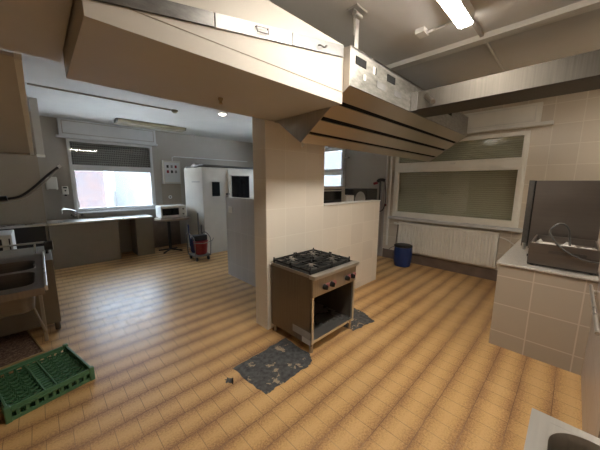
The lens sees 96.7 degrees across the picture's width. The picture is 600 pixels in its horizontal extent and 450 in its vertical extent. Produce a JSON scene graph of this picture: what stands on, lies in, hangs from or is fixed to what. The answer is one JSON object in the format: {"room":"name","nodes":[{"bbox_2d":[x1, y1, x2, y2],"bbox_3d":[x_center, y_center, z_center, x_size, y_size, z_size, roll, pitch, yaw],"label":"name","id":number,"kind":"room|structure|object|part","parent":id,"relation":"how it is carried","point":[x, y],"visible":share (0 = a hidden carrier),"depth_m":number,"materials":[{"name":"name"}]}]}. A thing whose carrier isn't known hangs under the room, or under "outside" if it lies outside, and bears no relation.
{"room":"commercial kitchen","nodes":[
{"label":"commercial kitchen","id":0,"kind":"room"},
{"bbox_2d":[0,111,48,238],"bbox_3d":[-5.665,-0.556,4.680,1.655,2.970,0.350,-8,12,-44],"label":"wall pier","id":1,"kind":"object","parent":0,"point":[18,173],"visible":0.4,"depth_m":4.92,"materials":[{"name":"beige paint"}]},
{"bbox_2d":[0,48,252,142],"bbox_3d":[-2.005,-2.131,4.695,7.450,0.180,5.270,-8,12,-44],"label":"ceiling","id":2,"kind":"structure","parent":0,"point":[197,120],"depth_m":4.66,"materials":[{"name":"paint"}]},
{"bbox_2d":[0,0,72,61],"bbox_3d":[-0.785,-0.976,-0.355,1.790,0.509,4.020,-8,12,-44],"label":"bulkhead","id":3,"kind":"object","parent":2,"relation":"attached to","point":[38,28],"visible":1,"depth_m":1.33,"materials":[{"name":"beige paint"}]},
{"bbox_2d":[29,97,44,156],"bbox_3d":[-4.151,-1.528,4.210,0.100,0.884,0.110,-8,12,-44],"label":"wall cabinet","id":4,"kind":"object","parent":2,"relation":"attached to","point":[33,103],"visible":1,"depth_m":4.17,"materials":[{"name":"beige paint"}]},
{"bbox_2d":[27,83,170,110],"bbox_3d":[-2.938,-1.943,4.112,1.790,0.019,0.025,-8,12,-44],"label":"conduit","id":5,"kind":"object","parent":2,"relation":"attached to","point":[27,83],"visible":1,"depth_m":3.98,"materials":[{"name":"metal"}]},
{"bbox_2d":[113,118,185,131],"bbox_3d":[-3.277,-2.201,5.918,1.390,0.077,0.268,-8,12,-44],"label":"lamp","id":6,"kind":"object","parent":2,"relation":"attached to","point":[116,120],"visible":1,"depth_m":5.80,"materials":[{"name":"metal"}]},
{"bbox_2d":[37,116,252,253],"bbox_3d":[-3.798,-0.894,6.890,7.650,2.970,0.250,-8,12,-44],"label":"wall","id":7,"kind":"structure","parent":0,"point":[170,144],"depth_m":6.76,"materials":[{"name":"grey paint"}]},
{"bbox_2d":[45,177,57,189],"bbox_3d":[-5.036,-0.844,5.407,0.180,0.260,0.131,-8,12,-44],"label":"paper towel dispenser","id":8,"kind":"object","parent":7,"relation":"attached to","point":[51,184],"visible":0.78,"depth_m":5.37,"materials":[{"name":"white plastic"}]},
{"bbox_2d":[62,186,68,195],"bbox_3d":[-4.906,-0.708,5.576,0.100,0.200,0.104,-8,12,-44],"label":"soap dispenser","id":9,"kind":"object","parent":7,"relation":"attached to","point":[65,191],"visible":1,"depth_m":5.54,"materials":[{"name":"white plastic"}]},
{"bbox_2d":[56,118,157,213],"bbox_3d":[-4.268,-1.286,6.130,1.870,1.945,0.200,-8,12,-44],"label":"window","id":10,"kind":"structure","parent":7,"relation":"in","point":[85,154],"depth_m":6.00,"materials":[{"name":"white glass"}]},
{"bbox_3d":[-4.233,-1.893,6.001,1.870,0.045,0.110,-8,12,-44],"label":"curtain rail","id":11,"kind":"part","parent":10,"relation":"part of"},
{"bbox_3d":[-4.289,-1.118,6.206,1.610,1.540,0.100,-8,12,-44],"label":"frame","id":12,"kind":"part","parent":10,"relation":"part of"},
{"bbox_3d":[-4.289,-0.836,6.249,1.520,0.880,0.065,-8,12,-44],"label":"sash","id":13,"kind":"part","parent":10,"relation":"part of","materials":[{"name":"glass"}]},
{"bbox_3d":[-4.245,-0.337,6.279,1.650,0.025,0.120,-8,12,-44],"label":"sill","id":14,"kind":"part","parent":10,"relation":"part of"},
{"bbox_2d":[152,217,180,247],"bbox_3d":[-3.597,0.176,7.076,0.810,0.800,0.014,-8,12,-44],"label":"backsplash","id":15,"kind":"structure","parent":7,"relation":"attached to","point":[160,229],"depth_m":7.08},
{"bbox_2d":[161,160,180,183],"bbox_3d":[-3.365,-1.377,6.980,0.445,0.600,0.114,-8,12,-44],"label":"board","id":16,"kind":"object","parent":7,"relation":"attached to","point":[171,172],"visible":1,"depth_m":6.93,"materials":[{"name":"white plastic"}]},
{"bbox_3d":[-3.328,-1.372,6.953,0.370,0.500,0.009,-8,12,-44],"label":"door","id":17,"kind":"part","parent":16,"relation":"part of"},
{"bbox_2d":[161,184,181,203],"bbox_3d":[-3.410,-0.827,7.099,0.480,0.535,0.012,-8,12,-44],"label":"backsplash","id":18,"kind":"structure","parent":7,"relation":"attached to","point":[174,190],"depth_m":7.09,"materials":[{"name":"beige paint"}]},
{"bbox_2d":[172,156,246,161],"bbox_3d":[-2.526,-1.857,7.769,2.312,0.131,0.024,-8,12,-44],"label":"conduit","id":19,"kind":"object","parent":7,"relation":"attached to","point":[173,156],"visible":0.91,"depth_m":7.58,"materials":[{"name":"plastic"}]},
{"bbox_2d":[226,197,255,286],"bbox_3d":[-0.922,0.265,4.565,0.120,1.440,1.080,-8,12,-44],"label":"wall","id":20,"kind":"structure","parent":0,"point":[240,223],"depth_m":4.56,"materials":[{"name":"paint"}]},
{"bbox_2d":[252,117,324,329],"bbox_3d":[-0.106,-0.303,3.290,0.950,2.970,0.230,-8,12,-44],"label":"wall column","id":21,"kind":"structure","parent":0,"point":[288,177],"depth_m":3.08,"materials":[{"name":"beige tile"}]},
{"bbox_2d":[63,0,343,120],"bbox_3d":[-0.544,-1.171,1.880,1.660,0.440,0.942,-8,12,-44],"label":"ventilation duct","id":22,"kind":"object","parent":21,"relation":"attached to","point":[264,61],"visible":1,"depth_m":1.56,"materials":[{"name":"metal"}]},
{"bbox_3d":[-0.640,-0.990,1.206,0.535,0.162,0.012,-8,12,-44],"label":"access plate","id":23,"kind":"part","parent":22,"relation":"part of","materials":[{"name":"metal"}]},
{"bbox_3d":[-0.249,-1.144,1.567,0.541,0.170,0.012,-8,12,-44],"label":"access plate","id":24,"kind":"part","parent":22,"relation":"part of","materials":[{"name":"metal"}]},
{"bbox_3d":[-0.221,-1.148,1.571,0.094,0.047,0.019,-8,12,-44],"label":"handle","id":25,"kind":"part","parent":22,"relation":"part of","materials":[{"name":"metal"}]},
{"bbox_3d":[0.145,-1.299,1.930,0.547,0.179,0.012,-8,12,-44],"label":"access plate","id":26,"kind":"part","parent":22,"relation":"part of","materials":[{"name":"metal"}]},
{"bbox_2d":[0,243,581,449],"bbox_3d":[-0.617,1.174,3.756,7.450,0.100,9.300,-8,12,-44],"label":"floor","id":27,"kind":"structure","parent":0,"point":[162,335],"depth_m":2.41,"materials":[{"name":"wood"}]},
{"bbox_2d":[0,330,44,369],"bbox_3d":[-3.147,1.268,2.616,1.000,0.042,0.750,7,11,34],"label":"floor mat","id":28,"kind":"object","parent":27,"relation":"on","point":[15,348],"visible":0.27,"depth_m":2.70,"materials":[{"name":"brown rubber"}]},
{"bbox_2d":[0,251,48,340],"bbox_3d":[-3.026,0.913,2.118,1.555,0.900,1.435,-8,12,-44],"label":"sink","id":29,"kind":"object","parent":27,"relation":"on","point":[22,278],"visible":1,"depth_m":2.37,"materials":[{"name":"metal"}]},
{"bbox_3d":[-3.149,0.578,2.235,1.350,0.235,0.420,-8,12,-44],"label":"bowl","id":30,"kind":"part","parent":29,"relation":"part of","materials":[{"name":"metal"}]},
{"bbox_3d":[-2.783,0.639,1.864,1.350,0.235,0.470,-8,12,-44],"label":"bowl","id":31,"kind":"part","parent":29,"relation":"part of","materials":[{"name":"metal"}]},
{"bbox_3d":[-2.730,0.824,2.816,0.030,0.860,0.030,-8,12,-44],"label":"leg","id":32,"kind":"part","parent":29,"relation":"part of","materials":[{"name":"silver metal"}]},
{"bbox_2d":[0,223,48,248],"bbox_3d":[-5.448,0.501,4.618,1.640,0.905,0.275,-8,12,-44],"label":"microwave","id":33,"kind":"object","parent":27,"relation":"on","point":[35,232],"depth_m":4.93,"materials":[{"name":"metal"}]},
{"bbox_2d":[0,230,16,250],"bbox_3d":[-4.800,0.585,4.125,0.590,0.900,0.605,-8,12,-44],"label":"appliance","id":34,"kind":"object","parent":33,"relation":"on","point":[7,237],"visible":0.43,"depth_m":4.04,"materials":[{"name":"plastic"}]},
{"bbox_2d":[0,223,46,228],"bbox_3d":[-5.445,0.070,4.550,1.640,0.033,0.275,-8,12,-44],"label":"countertop","id":35,"kind":"structure","parent":33,"relation":"on","point":[34,224],"depth_m":4.84,"materials":[{"name":"metal"}]},
{"bbox_2d":[0,240,60,336],"bbox_3d":[-3.504,0.726,2.998,1.162,0.988,0.940,-8,12,-44],"label":"dishwasher","id":36,"kind":"object","parent":27,"relation":"on","point":[28,320],"visible":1,"depth_m":3.01,"materials":[{"name":"metal"}]},
{"bbox_3d":[-3.542,0.323,2.923,1.090,0.137,0.024,-8,12,-44],"label":"rail","id":37,"kind":"part","parent":36,"relation":"part of","materials":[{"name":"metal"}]},
{"bbox_2d":[0,343,94,423],"bbox_3d":[-2.192,1.290,2.263,0.636,0.120,0.536,6,11,32],"label":"plastic crate","id":38,"kind":"object","parent":27,"relation":"on","point":[36,375],"visible":1,"depth_m":2.23,"materials":[{"name":"green plastic"}]},
{"bbox_2d":[47,214,154,269],"bbox_3d":[-4.327,0.296,5.941,1.817,0.909,0.629,-8,12,-44],"label":"counter","id":39,"kind":"object","parent":27,"relation":"on","point":[84,243],"depth_m":5.58,"materials":[{"name":"metal"}]},
{"bbox_2d":[61,209,83,218],"bbox_3d":[-4.772,-0.229,5.536,0.168,0.256,0.523,1,9,3],"label":"mixer tap","id":40,"kind":"object","parent":39,"relation":"on","point":[77,215],"visible":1,"depth_m":5.67,"materials":[{"name":"metal"}]},
{"bbox_3d":[-4.391,0.388,5.508,1.095,0.862,0.025,-8,12,-44],"label":"panel","id":41,"kind":"part","parent":39,"relation":"part of","materials":[{"name":"laminate"}]},
{"bbox_2d":[47,214,152,225],"bbox_3d":[-4.324,-0.133,5.873,1.817,0.033,0.629,-8,12,-44],"label":"countertop","id":42,"kind":"structure","parent":39,"relation":"on","point":[138,216],"depth_m":5.80,"materials":[{"name":"metal"}]},
{"bbox_3d":[-3.615,0.274,6.255,0.330,0.862,0.025,-8,12,-44],"label":"panel","id":43,"kind":"part","parent":39,"relation":"part of","materials":[{"name":"laminate"}]},
{"bbox_2d":[154,216,189,253],"bbox_3d":[-3.114,0.229,6.582,0.810,0.835,0.729,-8,12,-44],"label":"table","id":44,"kind":"object","parent":27,"relation":"on","point":[168,220],"visible":0.83,"depth_m":6.51,"materials":[{"name":"metal"}]},
{"bbox_2d":[155,204,186,218],"bbox_3d":[-3.132,-0.330,6.498,0.594,0.295,0.405,-8,12,-44],"label":"microwave","id":45,"kind":"object","parent":44,"relation":"on","point":[162,211],"visible":0.97,"depth_m":6.35,"materials":[{"name":"white plastic"}]},
{"bbox_3d":[-3.053,-0.314,6.320,0.430,0.260,0.013,-8,12,-44],"label":"door","id":46,"kind":"part","parent":45,"relation":"part of","materials":[{"name":"glass"}]},
{"bbox_3d":[-2.854,-0.344,6.515,0.120,0.260,0.009,-8,12,-44],"label":"control panel","id":47,"kind":"part","parent":45,"relation":"part of","materials":[{"name":"white plastic"}]},
{"bbox_2d":[186,213,213,261],"bbox_3d":[-2.216,0.252,5.933,0.480,1.022,0.501,-8,12,-44],"label":"cart","id":48,"kind":"object","parent":27,"relation":"on","point":[198,242],"visible":1,"depth_m":5.84,"materials":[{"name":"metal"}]},
{"bbox_2d":[188,252,210,257],"bbox_3d":[-2.252,0.651,5.976,0.360,0.040,0.400,-8,12,-44],"label":"tray","id":49,"kind":"object","parent":48,"relation":"on","point":[192,254],"depth_m":5.87,"materials":[{"name":"plastic"}]},
{"bbox_3d":[-2.212,0.404,5.951,0.480,0.480,0.487,-8,12,-44],"label":"wire frame","id":50,"kind":"part","parent":48,"relation":"part of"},
{"bbox_2d":[184,164,253,253],"bbox_3d":[-1.979,-0.495,7.089,1.653,2.140,1.100,-8,12,-44],"label":"tall cabinet","id":51,"kind":"object","parent":27,"relation":"on","point":[207,188],"visible":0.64,"depth_m":6.47,"materials":[{"name":"white metal"}]},
{"bbox_3d":[-1.502,-0.959,6.742,0.550,0.590,0.011,-8,12,-44],"label":"window trim","id":52,"kind":"part","parent":51,"relation":"part of","materials":[{"name":"silver metal"}]},
{"bbox_3d":[-1.472,-0.420,6.888,0.800,1.940,0.030,-8,12,-44],"label":"door","id":53,"kind":"part","parent":51,"relation":"part of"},
{"bbox_2d":[225,377,232,383],"bbox_3d":[-0.614,1.350,2.312,0.086,0.003,0.076,1,9,4],"label":"chip","id":54,"kind":"object","parent":27,"relation":"on","point":[230,380],"visible":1,"depth_m":2.31,"materials":[{"name":"grey"}]},
{"bbox_2d":[233,338,311,393],"bbox_3d":[-0.226,1.315,2.549,0.685,0.003,0.504,-8,12,-44],"label":"floor mat","id":55,"kind":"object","parent":27,"relation":"on","point":[272,367],"depth_m":2.50,"materials":[{"name":"rubber"}]},
{"bbox_2d":[271,248,359,352],"bbox_3d":[0.172,0.797,3.058,0.752,0.872,0.690,-8,12,-44],"label":"gas stove","id":56,"kind":"object","parent":27,"relation":"on","point":[313,292],"visible":1,"depth_m":2.89,"materials":[{"name":"metal"}]},
{"bbox_3d":[-0.101,0.825,2.829,0.015,0.715,0.630,-8,12,-44],"label":"panel","id":57,"kind":"part","parent":56,"relation":"part of","materials":[{"name":"metal"}]},
{"bbox_3d":[0.013,1.098,2.739,0.003,0.075,0.260,-8,12,-44],"label":"rating plate","id":58,"kind":"part","parent":56,"relation":"part of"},
{"bbox_3d":[0.141,0.427,3.028,0.728,0.032,0.605,-8,12,-44],"label":"hob plate","id":59,"kind":"part","parent":56,"relation":"part of","materials":[{"name":"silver metal"}]},
{"bbox_3d":[0.118,0.949,2.631,0.030,0.495,0.024,-8,12,-44],"label":"post","id":60,"kind":"part","parent":56,"relation":"part of","materials":[{"name":"metal"}]},
{"bbox_2d":[313,302,351,343],"bbox_3d":[0.154,1.107,3.118,0.690,0.030,0.618,-8,12,-44],"label":"shelf","id":61,"kind":"object","parent":56,"relation":"attached to","point":[327,319],"depth_m":3.10,"materials":[{"name":"metal"}]},
{"bbox_3d":[0.404,0.741,3.314,0.015,0.695,0.630,-8,12,-44],"label":"panel","id":62,"kind":"part","parent":56,"relation":"part of","materials":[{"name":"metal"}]},
{"bbox_3d":[0.373,0.575,2.809,0.720,0.190,0.022,-8,12,-44],"label":"control panel","id":63,"kind":"part","parent":56,"relation":"part of","materials":[{"name":"silver metal"}]},
{"bbox_3d":[0.613,0.876,3.107,0.030,0.495,0.024,-8,12,-44],"label":"post","id":64,"kind":"part","parent":56,"relation":"part of","materials":[{"name":"metal"}]},
{"bbox_2d":[343,308,373,330],"bbox_3d":[0.665,1.185,3.402,0.519,0.003,0.484,-8,12,-44],"label":"floor patch","id":65,"kind":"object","parent":27,"relation":"on","point":[360,319],"depth_m":3.34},
{"bbox_2d":[345,188,376,200],"bbox_3d":[1.006,0.103,5.148,0.800,1.600,0.588,-8,12,-44],"label":"cabinet","id":66,"kind":"object","parent":27,"relation":"on","point":[359,194],"visible":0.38,"depth_m":4.79,"materials":[{"name":"black"}]},
{"bbox_3d":[1.065,-0.431,4.715,0.320,0.320,0.017,-8,12,-44],"label":"round plate","id":67,"kind":"part","parent":66,"relation":"part of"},
{"bbox_3d":[1.055,0.155,4.821,0.370,1.540,0.013,-8,12,-44],"label":"door","id":68,"kind":"part","parent":66,"relation":"part of","materials":[{"name":"rubber"}]},
{"bbox_3d":[1.335,0.114,5.090,0.370,1.540,0.013,-8,12,-44],"label":"door","id":69,"kind":"part","parent":66,"relation":"part of","materials":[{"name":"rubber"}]},
{"bbox_2d":[373,178,385,251],"bbox_3d":[1.792,-0.149,6.098,0.305,1.811,0.099,7,11,36],"label":"pipe","id":70,"kind":"object","parent":27,"relation":"on","point":[379,180],"visible":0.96,"depth_m":6.00,"materials":[{"name":"metal"}]},
{"bbox_2d":[387,243,412,266],"bbox_3d":[2.109,0.622,5.603,0.356,0.445,0.452,-8,12,-44],"label":"bucket","id":71,"kind":"object","parent":27,"relation":"on","point":[402,252],"visible":1,"depth_m":5.44,"materials":[{"name":"plastic"}]},
{"bbox_3d":[2.143,0.430,5.538,0.356,0.045,0.356,-8,12,-44],"label":"lid","id":72,"kind":"part","parent":71,"relation":"part of","materials":[{"name":"plastic"}]},
{"bbox_2d":[394,222,514,267],"bbox_3d":[2.854,0.466,5.179,0.126,0.854,2.206,-8,12,-44],"label":"panel radiator","id":73,"kind":"object","parent":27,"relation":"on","point":[476,247],"visible":0.94,"depth_m":5.05,"materials":[{"name":"white metal"}]},
{"bbox_2d":[398,222,499,233],"bbox_3d":[2.786,0.041,5.181,0.100,0.016,1.780,-8,12,-44],"label":"grille","id":74,"kind":"object","parent":73,"relation":"attached to","point":[400,223],"depth_m":5.10,"materials":[{"name":"metal"}]},
{"bbox_2d":[489,238,598,375],"bbox_3d":[3.100,0.748,3.370,2.323,0.905,0.714,-8,12,-44],"label":"counter","id":75,"kind":"object","parent":27,"relation":"on","point":[540,313],"depth_m":2.55,"materials":[{"name":"tile"}]},
{"bbox_2d":[496,238,598,281],"bbox_3d":[3.103,0.311,3.300,2.323,0.020,0.714,-8,12,-44],"label":"countertop","id":76,"kind":"structure","parent":75,"relation":"on","point":[516,257],"depth_m":2.64,"materials":[{"name":"stone"}]},
{"bbox_2d":[521,180,599,249],"bbox_3d":[2.955,-0.082,3.029,0.044,0.840,0.622,-8,12,-44],"label":"panel","id":77,"kind":"object","parent":75,"relation":"on","point":[575,204],"visible":0.77,"depth_m":2.99,"materials":[{"name":"grey metal"}]},
{"bbox_2d":[527,235,599,274],"bbox_3d":[2.664,0.274,2.716,0.653,0.230,0.490,-8,12,-44],"label":"box","id":78,"kind":"object","parent":75,"relation":"on","point":[541,254],"visible":0.91,"depth_m":2.52,"materials":[{"name":"metal"}]},
{"bbox_2d":[537,240,593,248],"bbox_3d":[2.670,0.302,2.717,0.620,0.135,0.447,-8,12,-44],"label":"tray","id":79,"kind":"object","parent":78,"relation":"on","point":[578,245],"depth_m":2.85,"materials":[{"name":"metal"}]},
{"bbox_3d":[2.675,0.269,2.717,0.635,0.200,0.477,-8,12,-44],"label":"casing","id":80,"kind":"part","parent":78,"relation":"part of","materials":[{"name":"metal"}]},
{"bbox_2d":[535,239,596,249],"bbox_3d":[2.592,0.221,2.620,0.409,0.069,0.434,-8,12,-44],"label":"crumpled cloth","id":81,"kind":"object","parent":78,"relation":"in","point":[539,240],"visible":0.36,"depth_m":2.72,"materials":[{"name":"fabric"}]},
{"bbox_2d":[549,223,599,263],"bbox_3d":[2.532,0.146,2.464,0.214,0.327,0.348,-8,12,-44],"label":"power cable","id":82,"kind":"object","parent":78,"relation":"on","point":[555,225],"visible":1,"depth_m":2.45,"materials":[{"name":"rubber"}]},
{"bbox_2d":[524,408,599,449],"bbox_3d":[0.749,1.198,0.455,0.950,0.900,0.720,-8,12,-44],"label":"sink","id":83,"kind":"object","parent":27,"relation":"on","point":[544,432],"visible":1,"depth_m":0.86,"materials":[{"name":"silver metal"}]},
{"bbox_3d":[0.768,0.853,0.452,0.785,0.215,0.570,-8,12,-44],"label":"bowl","id":84,"kind":"part","parent":83,"relation":"part of","materials":[{"name":"silver metal"}]},
{"bbox_3d":[0.387,0.362,4.416,1.090,1.310,0.580,-8,12,-44],"label":"rack","id":85,"kind":"object","parent":27,"relation":"on","visible":0},
{"bbox_2d":[324,186,344,202],"bbox_3d":[0.338,-0.441,4.207,0.700,0.340,0.462,-8,12,-44],"label":"countertop oven","id":86,"kind":"object","parent":85,"relation":"on","point":[332,194],"visible":0.22,"depth_m":4.10,"materials":[{"name":"white metal"}]},
{"bbox_3d":[0.453,-0.415,4.048,0.560,0.240,0.012,-8,12,-44],"label":"door","id":87,"kind":"part","parent":86,"relation":"part of","materials":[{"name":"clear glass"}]},
{"bbox_2d":[345,195,353,201],"bbox_3d":[0.762,-0.409,4.504,0.230,0.190,0.200,-8,12,-44],"label":"box","id":88,"kind":"object","parent":85,"relation":"on","point":[347,197],"visible":0.28,"depth_m":4.41,"materials":[{"name":"cardboard"}]},
{"bbox_2d":[323,201,379,288],"bbox_3d":[0.788,0.350,4.215,1.470,1.400,0.140,-8,12,-44],"label":"wall partition","id":89,"kind":"structure","parent":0,"point":[351,230],"depth_m":4.18,"materials":[{"name":"beige tile"}]},
{"bbox_2d":[324,200,380,205],"bbox_3d":[0.795,-0.350,4.108,1.480,0.015,0.170,-8,12,-44],"label":"trim","id":90,"kind":"structure","parent":89,"relation":"on","point":[361,201],"depth_m":3.95,"materials":[{"name":"white plastic"}]},
{"bbox_2d":[269,0,599,89],"bbox_3d":[1.239,-1.632,1.401,7.450,0.100,4.030,-8,12,-44],"label":"ceiling","id":91,"kind":"structure","parent":0,"point":[387,35],"depth_m":2.42,"materials":[{"name":"paint"}]},
{"bbox_2d":[275,3,467,161],"bbox_3d":[1.242,-1.414,3.562,3.262,1.004,0.992,-8,12,-44],"label":"extractor hood","id":92,"kind":"object","parent":91,"relation":"attached to","point":[374,115],"visible":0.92,"depth_m":2.70,"materials":[{"name":"silver metal"}]},
{"bbox_3d":[0.063,-1.124,2.471,0.007,0.679,0.953,-8,12,-44],"label":"panel","id":93,"kind":"part","parent":92,"relation":"part of","materials":[{"name":"silver metal"}]},
{"bbox_3d":[1.204,-1.002,3.665,3.250,0.072,0.098,-8,12,-44],"label":"underside panel","id":94,"kind":"part","parent":92,"relation":"part of","materials":[{"name":"metal"}]},
{"bbox_3d":[1.298,-1.078,3.555,3.250,0.089,0.123,-8,12,-44],"label":"underside panel","id":95,"kind":"part","parent":92,"relation":"part of","materials":[{"name":"wood"}]},
{"bbox_3d":[0.741,-1.270,2.437,0.150,0.055,0.005,-8,12,-44],"label":"patch plate","id":96,"kind":"part","parent":92,"relation":"part of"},
{"bbox_3d":[1.406,-1.167,3.429,3.250,0.089,0.123,-8,12,-44],"label":"underside panel","id":97,"kind":"part","parent":92,"relation":"part of","materials":[{"name":"wood"}]},
{"bbox_3d":[0.977,-1.304,2.665,0.150,0.055,0.005,-8,12,-44],"label":"patch plate","id":98,"kind":"part","parent":92,"relation":"part of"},
{"bbox_3d":[1.514,-1.255,3.303,3.250,0.093,0.129,-8,12,-44],"label":"underside panel","id":99,"kind":"part","parent":92,"relation":"part of","materials":[{"name":"wood"}]},
{"bbox_3d":[1.231,-1.625,3.542,3.250,0.014,0.957,-8,12,-44],"label":"panel","id":100,"kind":"part","parent":92,"relation":"part of","materials":[{"name":"silver metal"}]},
{"bbox_3d":[1.557,-1.432,3.232,3.250,0.296,0.020,-8,12,-44],"label":"panel","id":101,"kind":"part","parent":92,"relation":"part of","materials":[{"name":"metal"}]},
{"bbox_2d":[410,49,599,116],"bbox_3d":[2.306,-1.157,1.911,0.616,0.204,2.951,-8,12,-44],"label":"air duct","id":102,"kind":"object","parent":92,"relation":"attached to","point":[580,72],"visible":1,"depth_m":2.31,"materials":[{"name":"metal"}]},
{"bbox_2d":[415,21,452,38],"bbox_3d":[1.174,-1.698,2.285,0.110,0.044,0.332,-8,12,-44],"label":"junction box","id":103,"kind":"object","parent":91,"relation":"attached to","point":[421,32],"visible":0.94,"depth_m":2.34,"materials":[{"name":"white plastic"}]},
{"bbox_2d":[437,0,474,27],"bbox_3d":[0.789,-1.566,1.617,1.530,0.100,0.120,-8,12,-44],"label":"lamp","id":104,"kind":"object","parent":91,"relation":"attached to","point":[461,12],"visible":1,"depth_m":1.98,"materials":[{"name":"white plastic"}]},
{"bbox_2d":[471,19,483,36],"bbox_3d":[1.503,-1.703,2.279,0.425,0.029,0.030,-8,12,-44],"label":"cable trunking","id":105,"kind":"object","parent":91,"relation":"attached to","point":[474,24],"visible":0.56,"depth_m":2.31,"materials":[{"name":"grey paint"}]},
{"bbox_2d":[386,0,599,70],"bbox_3d":[1.970,-1.675,2.186,0.110,0.049,3.910,-8,12,-44],"label":"trim","id":106,"kind":"structure","parent":91,"relation":"attached to","point":[584,6],"depth_m":2.32,"materials":[{"name":"white plastic"}]},
{"bbox_2d":[485,42,504,71],"bbox_3d":[2.600,-1.863,3.363,0.032,0.032,2.445,9,13,44],"label":"ceiling pipe","id":107,"kind":"object","parent":91,"relation":"attached to","point":[487,45],"visible":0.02,"depth_m":2.80,"materials":[{"name":"metal"}]},
{"bbox_2d":[325,89,599,269],"bbox_3d":[2.026,-0.783,6.149,0.250,3.050,9.450,-8,12,-44],"label":"wall","id":108,"kind":"structure","parent":0,"point":[568,149],"depth_m":4.09,"materials":[{"name":"beige tile"}]},
{"bbox_2d":[324,146,349,185],"bbox_3d":[0.662,-1.522,7.214,0.220,1.560,1.670,-8,12,-44],"label":"window","id":109,"kind":"structure","parent":108,"relation":"in","point":[341,171],"depth_m":6.83,"materials":[{"name":"white plastic"}]},
{"bbox_3d":[0.629,-1.101,7.335,0.070,0.610,1.370,-8,12,-44],"label":"sash","id":110,"kind":"part","parent":109,"relation":"part of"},
{"bbox_3d":[0.632,-1.733,7.235,0.070,0.550,1.370,-8,12,-44],"label":"sash","id":111,"kind":"part","parent":109,"relation":"part of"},
{"bbox_3d":[1.138,-1.311,6.665,0.100,1.080,0.180,-8,12,-44],"label":"opening arm","id":112,"kind":"part","parent":109,"relation":"part of","materials":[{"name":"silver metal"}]},
{"bbox_2d":[384,155,388,205],"bbox_3d":[1.942,-1.300,5.926,0.044,1.760,0.044,-8,12,-44],"label":"pipe","id":113,"kind":"object","parent":108,"relation":"attached to","point":[387,155],"visible":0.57,"depth_m":5.94,"materials":[{"name":"plastic"}]},
{"bbox_2d":[386,156,392,244],"bbox_3d":[2.001,-0.628,5.966,0.050,2.200,0.050,-8,12,-44],"label":"guide","id":114,"kind":"object","parent":108,"relation":"attached to","point":[391,158],"visible":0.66,"depth_m":5.96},
{"bbox_2d":[382,248,497,280],"bbox_3d":[3.062,0.828,5.123,0.017,0.200,3.220,-8,12,-44],"label":"baseboard","id":115,"kind":"structure","parent":108,"relation":"attached to","point":[481,272],"depth_m":5.21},
{"bbox_2d":[388,102,553,232],"bbox_3d":[2.889,-1.001,4.981,0.220,2.005,2.555,-8,12,-44],"label":"window","id":116,"kind":"structure","parent":108,"relation":"in","point":[478,181],"depth_m":4.77,"materials":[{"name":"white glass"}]},
{"bbox_3d":[2.818,-0.042,5.171,0.120,0.050,2.330,-8,12,-44],"label":"sill","id":117,"kind":"part","parent":116,"relation":"part of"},
{"bbox_3d":[2.841,-0.599,5.110,0.075,0.960,2.130,-8,12,-44],"label":"sash","id":118,"kind":"part","parent":116,"relation":"part of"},
{"bbox_2d":[398,136,523,220],"bbox_3d":[2.896,-0.849,5.123,0.015,1.530,2.180,-8,12,-44],"label":"roller shutter","id":119,"kind":"object","parent":116,"relation":"attached to","point":[490,194],"depth_m":4.92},
{"bbox_3d":[2.869,-0.845,5.097,0.120,1.550,2.200,-8,12,-44],"label":"frame","id":120,"kind":"part","parent":116,"relation":"part of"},
{"bbox_3d":[2.847,-1.375,4.989,0.070,0.410,2.130,-8,12,-44],"label":"sash","id":121,"kind":"part","parent":116,"relation":"part of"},
{"bbox_3d":[2.853,-1.657,4.824,0.090,0.050,2.535,-8,12,-44],"label":"curtain rail","id":122,"kind":"part","parent":116,"relation":"part of","materials":[{"name":"white plastic"}]},
{"bbox_2d":[581,239,599,437],"bbox_3d":[2.902,0.853,2.603,3.730,0.935,0.115,-8,12,-44],"label":"wall","id":123,"kind":"structure","parent":0,"point":[590,375],"depth_m":1.84,"materials":[{"name":"paint"}]},
{"bbox_2d":[589,284,599,335],"bbox_3d":[2.084,0.567,1.872,1.050,0.024,0.057,-8,12,-44],"label":"wall rail","id":124,"kind":"object","parent":123,"relation":"attached to","point":[592,297],"visible":1,"depth_m":1.78,"materials":[{"name":"metal"}]},
{"bbox_3d":[-3.259,0.007,0.958,0.150,3.050,9.300,-8,12,-44],"label":"wall","id":125,"kind":"structure","parent":0,"visible":0},
{"bbox_2d":[0,50,34,155],"bbox_3d":[-2.994,-0.845,1.836,1.620,0.460,2.090,-8,12,-44],"label":"hood","id":126,"kind":"object","parent":125,"relation":"attached to","point":[15,128],"visible":1,"depth_m":2.16,"materials":[{"name":"beige paint"}]},
{"bbox_2d":[0,164,61,203],"bbox_3d":[-3.527,-0.478,3.052,1.257,0.487,0.088,-8,12,-44],"label":"hose","id":127,"kind":"object","parent":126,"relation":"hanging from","point":[51,173],"visible":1,"depth_m":3.30,"materials":[{"name":"rubber"}]},
{"label":"outside","id":128,"kind":"structure","parent":0,"visible":0},
{"bbox_3d":[-16.673,-0.546,17.235,60.000,0.100,32.240,-8,12,-44],"label":"ground","id":129,"kind":"structure","parent":128,"visible":0},
{"bbox_2d":[75,171,106,207],"bbox_3d":[-11.588,-0.774,8.947,7.900,3.000,3.000,-8,12,-44],"label":"brick building","id":130,"kind":"structure","parent":129,"relation":"on","point":[90,184],"depth_m":10.24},
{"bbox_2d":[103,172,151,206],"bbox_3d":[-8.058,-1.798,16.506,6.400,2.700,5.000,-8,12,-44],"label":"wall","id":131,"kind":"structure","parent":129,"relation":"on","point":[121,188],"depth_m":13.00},
{"bbox_2d":[324,151,341,185],"bbox_3d":[2.338,-2.671,16.013,2.000,4.700,8.000,-8,12,-44],"label":"house","id":132,"kind":"structure","parent":129,"relation":"on","point":[332,160],"depth_m":14.99,"materials":[{"name":"white"}]}
]}

